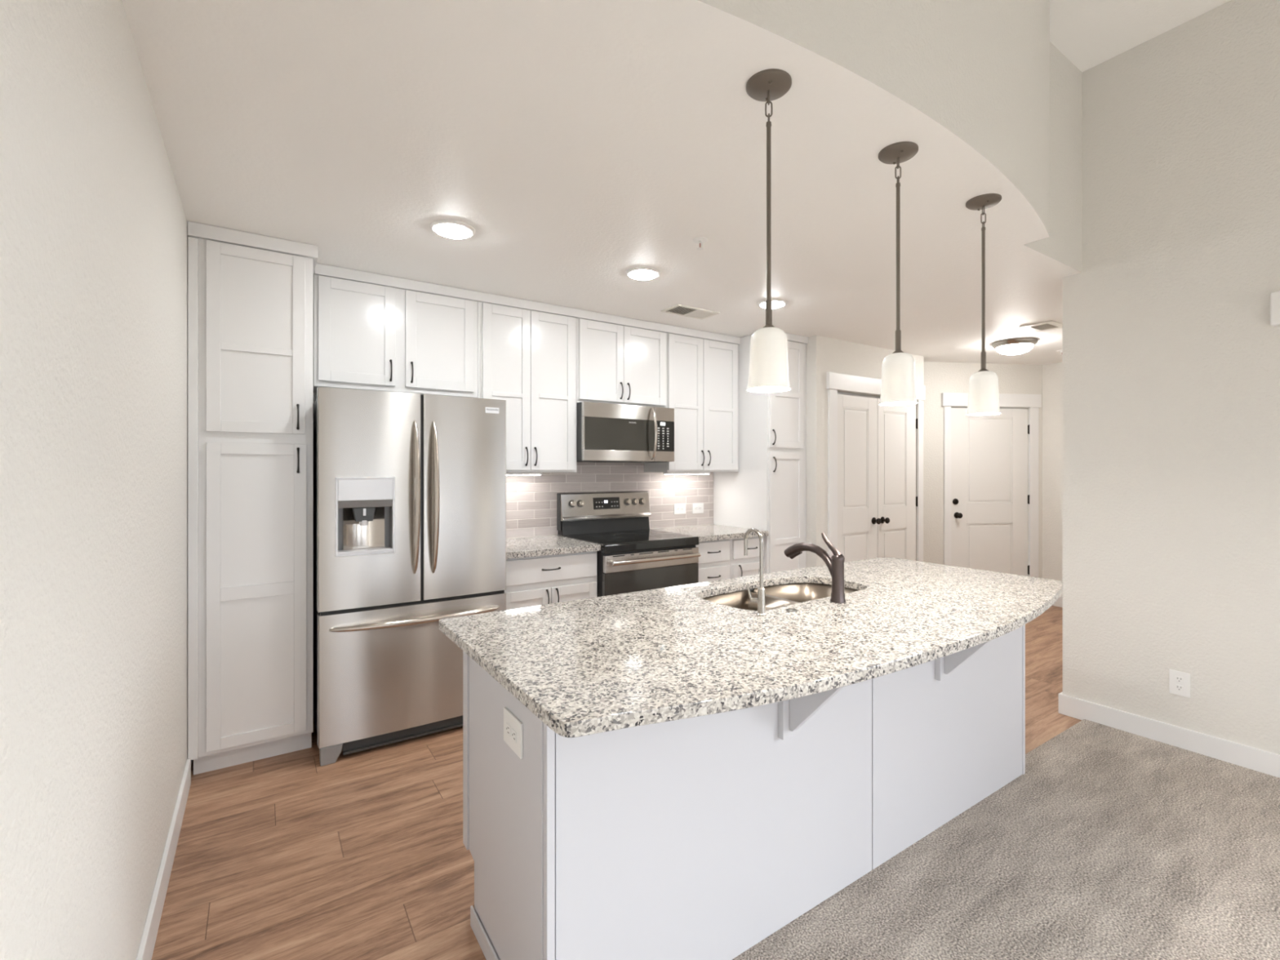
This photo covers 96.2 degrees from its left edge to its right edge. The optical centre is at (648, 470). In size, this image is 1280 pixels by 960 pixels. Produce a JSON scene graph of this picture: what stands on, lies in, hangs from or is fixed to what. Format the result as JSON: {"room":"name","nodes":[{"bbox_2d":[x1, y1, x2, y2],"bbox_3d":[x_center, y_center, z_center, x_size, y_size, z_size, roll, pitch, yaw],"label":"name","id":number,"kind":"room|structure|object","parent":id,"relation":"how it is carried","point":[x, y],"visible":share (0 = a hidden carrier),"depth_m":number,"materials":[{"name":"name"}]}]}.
{"room":"kitchen","nodes":[
{"label":"kitchen","id":0,"kind":"room"},
{"bbox_2d":[0,0,192,959],"bbox_3d":[-0.330,-0.410,-0.102,0.120,3.710,7.800,0,0,-34],"label":"wall","id":1,"kind":"structure","parent":0,"point":[94,224],"depth_m":1.06,"materials":[{"name":"white paint"}]},
{"bbox_2d":[136,759,191,959],"bbox_3d":[-0.099,1.329,-0.323,0.014,0.112,6.895,0,0,-34],"label":"baseboard","id":2,"kind":"structure","parent":1,"relation":"attached to","point":[146,948],"depth_m":1.86,"materials":[{"name":"white paint"}]},
{"bbox_2d":[313,392,562,536],"bbox_3d":[-0.751,0.172,4.233,4.033,2.546,0.143,0,0,-34],"label":"wall","id":3,"kind":"structure","parent":0,"point":[314,393],"depth_m":3.34,"materials":[{"name":"white paint"}]},
{"bbox_2d":[313,273,477,397],"bbox_3d":[-1.496,-0.775,3.417,0.877,0.648,0.374,0,0,-34],"label":"upper cabinet","id":4,"kind":"object","parent":3,"relation":"attached to","point":[366,336],"visible":0.98,"depth_m":3.26,"materials":[{"name":"white paint"}]},
{"bbox_2d":[314,263,740,344],"bbox_3d":[-0.511,-1.071,3.903,3.049,0.057,0.025,0,0,-34],"label":"crown molding","id":5,"kind":"structure","parent":4,"relation":"attached to","point":[321,269],"depth_m":3.62,"materials":[{"name":"white paint"}]},
{"bbox_2d":[477,302,576,472],"bbox_3d":[-0.849,-0.543,3.854,0.680,1.112,0.374,0,0,-34],"label":"upper cabinet","id":6,"kind":"object","parent":3,"relation":"attached to","point":[526,359],"visible":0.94,"depth_m":3.73,"materials":[{"name":"white paint"}]},
{"bbox_2d":[506,472,542,475],"bbox_3d":[-0.894,0.023,3.861,0.360,0.019,0.060,0,0,-34],"label":"light","id":7,"kind":"object","parent":6,"relation":"attached to","point":[507,473],"visible":0.46,"depth_m":3.86,"materials":[{"name":"white plastic"}]},
{"bbox_2d":[506,462,713,538],"bbox_3d":[-0.331,0.204,4.426,2.165,0.534,0.008,0,0,-34],"label":"backsplash","id":8,"kind":"structure","parent":3,"relation":"attached to","point":[531,500],"depth_m":4.41,"materials":[{"name":"grey tile"}]},
{"bbox_2d":[674,503,685,514],"bbox_3d":[0.264,0.321,4.816,0.122,0.088,0.010,0,0,-34],"label":"wall outlet","id":9,"kind":"object","parent":8,"relation":"attached to","point":[679,508],"visible":1,"depth_m":4.81,"materials":[{"name":"white plastic"}]},
{"bbox_2d":[692,502,703,513],"bbox_3d":[0.425,0.323,4.925,0.122,0.088,0.010,0,0,-34],"label":"wall outlet","id":10,"kind":"object","parent":8,"relation":"attached to","point":[697,508],"visible":1,"depth_m":4.92,"materials":[{"name":"white plastic"}]},
{"bbox_2d":[576,318,666,408],"bbox_3d":[-0.252,-0.783,4.257,0.761,0.632,0.374,0,0,-34],"label":"upper cabinet","id":11,"kind":"object","parent":3,"relation":"attached to","point":[616,364],"visible":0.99,"depth_m":4.11,"materials":[{"name":"white paint"}]},
{"bbox_2d":[576,401,674,462],"bbox_3d":[-0.219,-0.263,4.209,0.759,0.402,0.475,0,0,-34],"label":"microwave","id":12,"kind":"object","parent":11,"relation":"attached to","point":[606,432],"visible":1,"depth_m":4.03,"materials":[{"name":"grey metal"}]},
{"bbox_2d":[644,333,737,471],"bbox_3d":[0.367,-0.543,4.675,0.730,1.112,0.374,0,0,-34],"label":"upper cabinet","id":13,"kind":"object","parent":3,"relation":"attached to","point":[702,374],"visible":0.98,"depth_m":4.53,"materials":[{"name":"white paint"}]},
{"bbox_2d":[663,471,710,474],"bbox_3d":[0.316,0.023,4.678,0.440,0.019,0.060,0,0,-34],"label":"light","id":14,"kind":"object","parent":13,"relation":"attached to","point":[664,473],"visible":1,"depth_m":4.64,"materials":[{"name":"white plastic"}]},
{"bbox_2d":[121,0,1082,364],"bbox_3d":[1.308,-1.678,4.076,7.270,1.154,3.308,0,0,-34],"label":"ceiling","id":15,"kind":"structure","parent":0,"point":[582,144],"depth_m":2.05,"materials":[{"name":"white paint"}]},
{"bbox_2d":[430,219,475,239],"bbox_3d":[-0.892,-1.088,2.616,0.196,0.025,0.196,0,0,-34],"label":"recessed light","id":16,"kind":"object","parent":15,"relation":"in","point":[449,228],"visible":1,"depth_m":2.58,"materials":[{"name":"white plastic"}]},
{"bbox_2d":[625,266,660,279],"bbox_3d":[-0.030,-1.088,3.199,0.196,0.025,0.196,0,0,-34],"label":"recessed light","id":17,"kind":"object","parent":15,"relation":"in","point":[637,273],"visible":1,"depth_m":3.16,"materials":[{"name":"white"}]},
{"bbox_2d":[660,304,719,319],"bbox_3d":[0.291,-1.097,3.979,0.367,0.008,0.200,0,0,-34],"label":"ceiling vent","id":18,"kind":"object","parent":15,"relation":"in","point":[677,309],"visible":1,"depth_m":3.97,"materials":[{"name":"white metal"}]},
{"bbox_2d":[692,236,707,250],"bbox_3d":[0.246,-1.079,2.738,0.072,0.044,0.072,0,0,-34],"label":"sprinkler","id":19,"kind":"object","parent":15,"relation":"attached to","point":[698,240],"visible":1,"depth_m":2.73,"materials":[{"name":"white plastic"}]},
{"bbox_2d":[746,68,791,392],"bbox_3d":[0.343,-0.665,1.637,0.128,0.871,0.128,0,0,-34],"label":"pendant light","id":20,"kind":"object","parent":15,"relation":"hanging from","point":[768,358],"visible":1,"depth_m":1.60,"materials":[{"name":"white glass"}]},
{"bbox_2d":[757,298,787,308],"bbox_3d":[0.814,-1.088,3.776,0.196,0.025,0.196,0,0,-34],"label":"recessed light","id":21,"kind":"object","parent":15,"relation":"in","point":[776,303],"visible":0.76,"depth_m":3.73,"materials":[{"name":"white"}]},
{"bbox_2d":[878,141,918,405],"bbox_3d":[0.862,-0.665,1.984,0.128,0.871,0.128,0,0,-34],"label":"pendant light","id":22,"kind":"object","parent":15,"relation":"hanging from","point":[898,388],"visible":1,"depth_m":1.96,"materials":[{"name":"white glass"}]},
{"bbox_2d":[965,193,1001,415],"bbox_3d":[1.367,-0.665,2.345,0.128,0.871,0.128,0,0,-34],"label":"pendant light","id":23,"kind":"object","parent":15,"relation":"hanging from","point":[983,391],"visible":1,"depth_m":2.32,"materials":[{"name":"white glass"}]},
{"bbox_2d":[991,337,1038,355],"bbox_3d":[3.131,-1.048,4.914,0.336,0.106,0.336,0,0,-34],"label":"flush ceiling light","id":24,"kind":"object","parent":15,"relation":"attached to","point":[1013,346],"visible":1,"depth_m":4.82,"materials":[{"name":"white glass"}]},
{"bbox_2d":[1019,320,1062,332],"bbox_3d":[3.017,-1.097,4.378,0.300,0.008,0.220,0,0,-34],"label":"ceiling vent","id":25,"kind":"object","parent":15,"relation":"in","point":[1048,325],"visible":0.96,"depth_m":4.37,"materials":[{"name":"white metal"}]},
{"bbox_2d":[151,605,1081,959],"bbox_3d":[1.185,1.415,4.169,7.370,0.060,3.015,0,0,-34],"label":"floor","id":26,"kind":"structure","parent":0,"point":[363,855],"depth_m":2.09,"materials":[{"name":"brown wood"}]},
{"bbox_2d":[187,221,318,774],"bbox_3d":[-1.991,0.142,2.916,0.500,2.485,0.649,0,0,-34],"label":"pantry cabinet","id":27,"kind":"object","parent":26,"relation":"on","point":[251,295],"visible":1,"depth_m":2.67,"materials":[{"name":"white paint"}]},
{"bbox_2d":[313,386,506,766],"bbox_3d":[-1.347,0.497,3.204,0.911,1.776,0.836,0,0,-34],"label":"refrigerator","id":28,"kind":"object","parent":26,"relation":"on","point":[410,489],"visible":0.94,"depth_m":2.88,"materials":[{"name":"grey metal"}]},
{"bbox_2d":[504,551,596,609],"bbox_3d":[-0.757,0.948,3.739,0.649,0.874,0.668,0,0,-34],"label":"base cabinet","id":29,"kind":"object","parent":26,"relation":"on","point":[531,581],"visible":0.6,"depth_m":3.48,"materials":[{"name":"white paint"}]},
{"bbox_2d":[506,534,600,559],"bbox_3d":[-0.760,0.491,3.740,0.654,0.039,0.662,0,0,-34],"label":"countertop","id":30,"kind":"structure","parent":29,"relation":"on","point":[544,545],"depth_m":3.60,"materials":[{"name":"stone"}]},
{"bbox_2d":[556,490,700,596],"bbox_3d":[-0.140,0.774,4.091,0.766,1.222,0.754,0,0,-34],"label":"range","id":31,"kind":"object","parent":26,"relation":"on","point":[633,557],"visible":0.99,"depth_m":3.99,"materials":[{"name":"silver metal"}]},
{"bbox_2d":[562,528,698,553],"bbox_3d":[-0.132,0.493,4.081,0.765,0.059,0.616,0,0,-34],"label":"cooktop","id":32,"kind":"object","parent":31,"relation":"in","point":[611,540],"depth_m":3.93,"materials":[{"name":"black glass"}]},
{"bbox_2d":[695,539,730,582],"bbox_3d":[0.304,0.948,4.455,0.373,0.874,0.668,0,0,-34],"label":"base cabinet","id":33,"kind":"object","parent":26,"relation":"on","point":[714,560],"visible":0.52,"depth_m":4.21,"materials":[{"name":"white paint"}]},
{"bbox_2d":[649,524,768,542],"bbox_3d":[0.449,0.491,4.556,0.728,0.039,0.662,0,0,-34],"label":"countertop","id":34,"kind":"structure","parent":33,"relation":"on","point":[710,532],"depth_m":4.44,"materials":[{"name":"stone"}]},
{"bbox_2d":[462,588,1025,959],"bbox_3d":[0.623,0.948,2.112,2.340,0.874,0.887,0,0,-34],"label":"kitchen island","id":35,"kind":"object","parent":26,"relation":"on","point":[701,837],"visible":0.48,"depth_m":1.64,"materials":[{"name":"grey paint"}]},
{"bbox_2d":[503,706,523,759],"bbox_3d":[-0.348,0.669,1.468,0.010,0.088,0.122,0,0,-34],"label":"wall outlet","id":36,"kind":"object","parent":35,"relation":"attached to","point":[513,726],"visible":1,"depth_m":1.45,"materials":[{"name":"white plastic"}]},
{"bbox_2d":[506,722,511,736],"bbox_3d":[-0.362,0.669,1.483,0.003,0.027,0.030,0,0,-34],"label":"receptacle","id":37,"kind":"object","parent":36,"relation":"attached to","point":[508,724],"depth_m":1.48,"materials":[{"name":"grey plastic"}]},
{"bbox_2d":[511,728,516,742],"bbox_3d":[-0.339,0.669,1.448,0.003,0.027,0.030,0,0,-34],"label":"receptacle","id":38,"kind":"object","parent":36,"relation":"attached to","point":[513,730],"depth_m":1.45,"materials":[{"name":"grey plastic"}]},
{"bbox_2d":[439,557,1062,737],"bbox_3d":[0.619,0.495,2.087,2.416,0.031,1.067,0,0,-34],"label":"island countertop","id":39,"kind":"structure","parent":35,"relation":"on","point":[598,664],"depth_m":1.63,"materials":[{"name":"stone"}]},
{"bbox_2d":[743,528,766,616],"bbox_3d":[0.350,0.337,1.926,0.042,0.286,0.096,0,0,-42],"label":"filter faucet","id":40,"kind":"object","parent":39,"relation":"on","point":[760,600],"visible":1,"depth_m":1.90,"materials":[{"name":"silver metal"}]},
{"bbox_2d":[702,582,859,610],"bbox_3d":[0.545,0.599,2.308,0.756,0.175,0.405,0,0,-34],"label":"sink","id":41,"kind":"object","parent":39,"relation":"in","point":[778,596],"visible":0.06,"depth_m":2.51,"materials":[{"name":"silver metal"}]},
{"bbox_2d":[786,608,797,612],"bbox_3d":[0.491,0.477,1.969,0.040,0.005,0.040,0,0,-34],"label":"button","id":42,"kind":"object","parent":39,"relation":"attached to","point":[793,610],"visible":1,"depth_m":1.96,"materials":[{"name":"silver metal"}]},
{"bbox_2d":[784,532,845,603],"bbox_3d":[0.631,0.356,2.195,0.055,0.247,0.279,0,0,-34],"label":"kitchen faucet","id":43,"kind":"object","parent":39,"relation":"on","point":[835,563],"visible":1,"depth_m":2.10,"materials":[{"name":"grey metal"}]},
{"bbox_2d":[730,536,764,577],"bbox_3d":[0.605,0.948,4.659,0.352,0.874,0.668,0,0,-34],"label":"base cabinet","id":44,"kind":"object","parent":26,"relation":"on","point":[741,565],"visible":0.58,"depth_m":4.39,"materials":[{"name":"white paint"}]},
{"bbox_2d":[713,333,808,573],"bbox_3d":[0.950,0.142,4.873,0.455,2.485,0.697,0,0,-34],"label":"pantry cabinet","id":45,"kind":"object","parent":26,"relation":"on","point":[767,491],"visible":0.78,"depth_m":4.64,"materials":[{"name":"white paint"}]},
{"bbox_2d":[805,335,924,568],"bbox_3d":[1.771,0.172,5.457,1.557,2.546,0.851,0,0,-34],"label":"wall","id":46,"kind":"structure","parent":0,"point":[824,355],"depth_m":4.73,"materials":[{"name":"white paint"}]},
{"bbox_2d":[837,393,881,562],"bbox_3d":[1.811,0.364,4.958,0.589,2.018,0.100,0,0,-34],"label":"door","id":47,"kind":"structure","parent":46,"relation":"in","point":[858,521],"depth_m":4.98,"materials":[{"name":"white paint"}]},
{"bbox_2d":[826,371,925,561],"bbox_3d":[2.040,0.286,5.152,1.411,2.197,0.105,0,0,-34],"label":"door frame","id":48,"kind":"structure","parent":46,"relation":"attached to","point":[835,381],"depth_m":4.83,"materials":[{"name":"white paint"}]},
{"bbox_2d":[877,398,917,560],"bbox_3d":[2.315,0.364,5.298,0.612,2.018,0.100,0,0,-34],"label":"door","id":49,"kind":"structure","parent":46,"relation":"in","point":[897,500],"depth_m":5.31,"materials":[{"name":"white paint"}]},
{"bbox_2d":[924,361,1042,577],"bbox_3d":[3.187,0.172,5.922,1.910,2.546,0.130,0,0,-7],"label":"wall","id":50,"kind":"structure","parent":0,"point":[940,377],"depth_m":5.83,"materials":[{"name":"white paint"}]},
{"bbox_2d":[951,408,1029,576],"bbox_3d":[3.512,0.368,5.886,0.882,2.010,0.100,0,0,-7],"label":"door","id":51,"kind":"structure","parent":50,"relation":"in","point":[990,498],"depth_m":5.91,"materials":[{"name":"white paint"}]},
{"bbox_2d":[941,392,1041,577],"bbox_3d":[3.518,0.299,5.883,1.099,2.172,0.030,0,0,-7],"label":"door frame","id":52,"kind":"structure","parent":50,"relation":"attached to","point":[1033,402],"depth_m":5.92,"materials":[{"name":"white paint"}]},
{"bbox_2d":[732,719,1279,959],"bbox_3d":[2.208,1.409,-0.026,4.370,0.072,5.085,0,0,-34],"label":"floor","id":53,"kind":"structure","parent":0,"point":[1111,843],"depth_m":1.94,"materials":[{"name":"grey carpet"}]},
{"bbox_2d":[1042,361,1062,595],"bbox_3d":[4.401,0.172,5.621,0.115,2.546,1.608,0,0,-34],"label":"wall","id":54,"kind":"structure","parent":0,"point":[1052,373],"depth_m":5.89,"materials":[{"name":"white paint"}]},
{"bbox_2d":[1049,0,1231,72],"bbox_3d":[2.131,-2.275,-0.014,4.297,0.120,5.192,0,0,-34],"label":"ceiling","id":55,"kind":"structure","parent":0,"point":[1089,33],"depth_m":2.84,"materials":[{"name":"white paint"}]},
{"bbox_2d":[1062,0,1279,754],"bbox_3d":[5.144,-0.385,2.020,3.213,3.660,5.192,0,0,-34],"label":"wall","id":56,"kind":"structure","parent":0,"point":[1171,347],"depth_m":2.85,"materials":[{"name":"white paint"}]},
{"bbox_2d":[1052,595,1279,777],"bbox_3d":[4.639,1.329,2.517,2.964,0.112,6.300,0,0,-34],"label":"baseboard","id":57,"kind":"structure","parent":56,"relation":"attached to","point":[1262,761],"depth_m":2.87,"materials":[{"name":"white paint"}]},
{"bbox_2d":[1168,669,1190,697],"bbox_3d":[2.637,1.058,2.852,0.010,0.118,0.078,0,0,-34],"label":"wall outlet","id":58,"kind":"object","parent":56,"relation":"attached to","point":[1179,682],"visible":1,"depth_m":2.85,"materials":[{"name":"white plastic"}]},
{"bbox_2d":[1175,675,1183,682],"bbox_3d":[2.635,1.037,2.850,0.003,0.027,0.030,0,0,-34],"label":"receptacle","id":59,"kind":"object","parent":58,"relation":"attached to","point":[1178,678],"depth_m":2.85,"materials":[{"name":"white plastic"}]},
{"bbox_2d":[1175,684,1183,691],"bbox_3d":[2.635,1.079,2.850,0.003,0.027,0.030,0,0,-34],"label":"receptacle","id":60,"kind":"object","parent":58,"relation":"attached to","point":[1179,687],"depth_m":2.85,"materials":[{"name":"white plastic"}]},
{"bbox_2d":[1270,290,1279,326],"bbox_3d":[2.848,-0.723,2.510,0.043,0.152,0.174,0,0,-34],"label":"box","id":61,"kind":"object","parent":56,"relation":"attached to","point":[1275,295],"visible":1,"depth_m":2.56,"materials":[{"name":"white plastic"}]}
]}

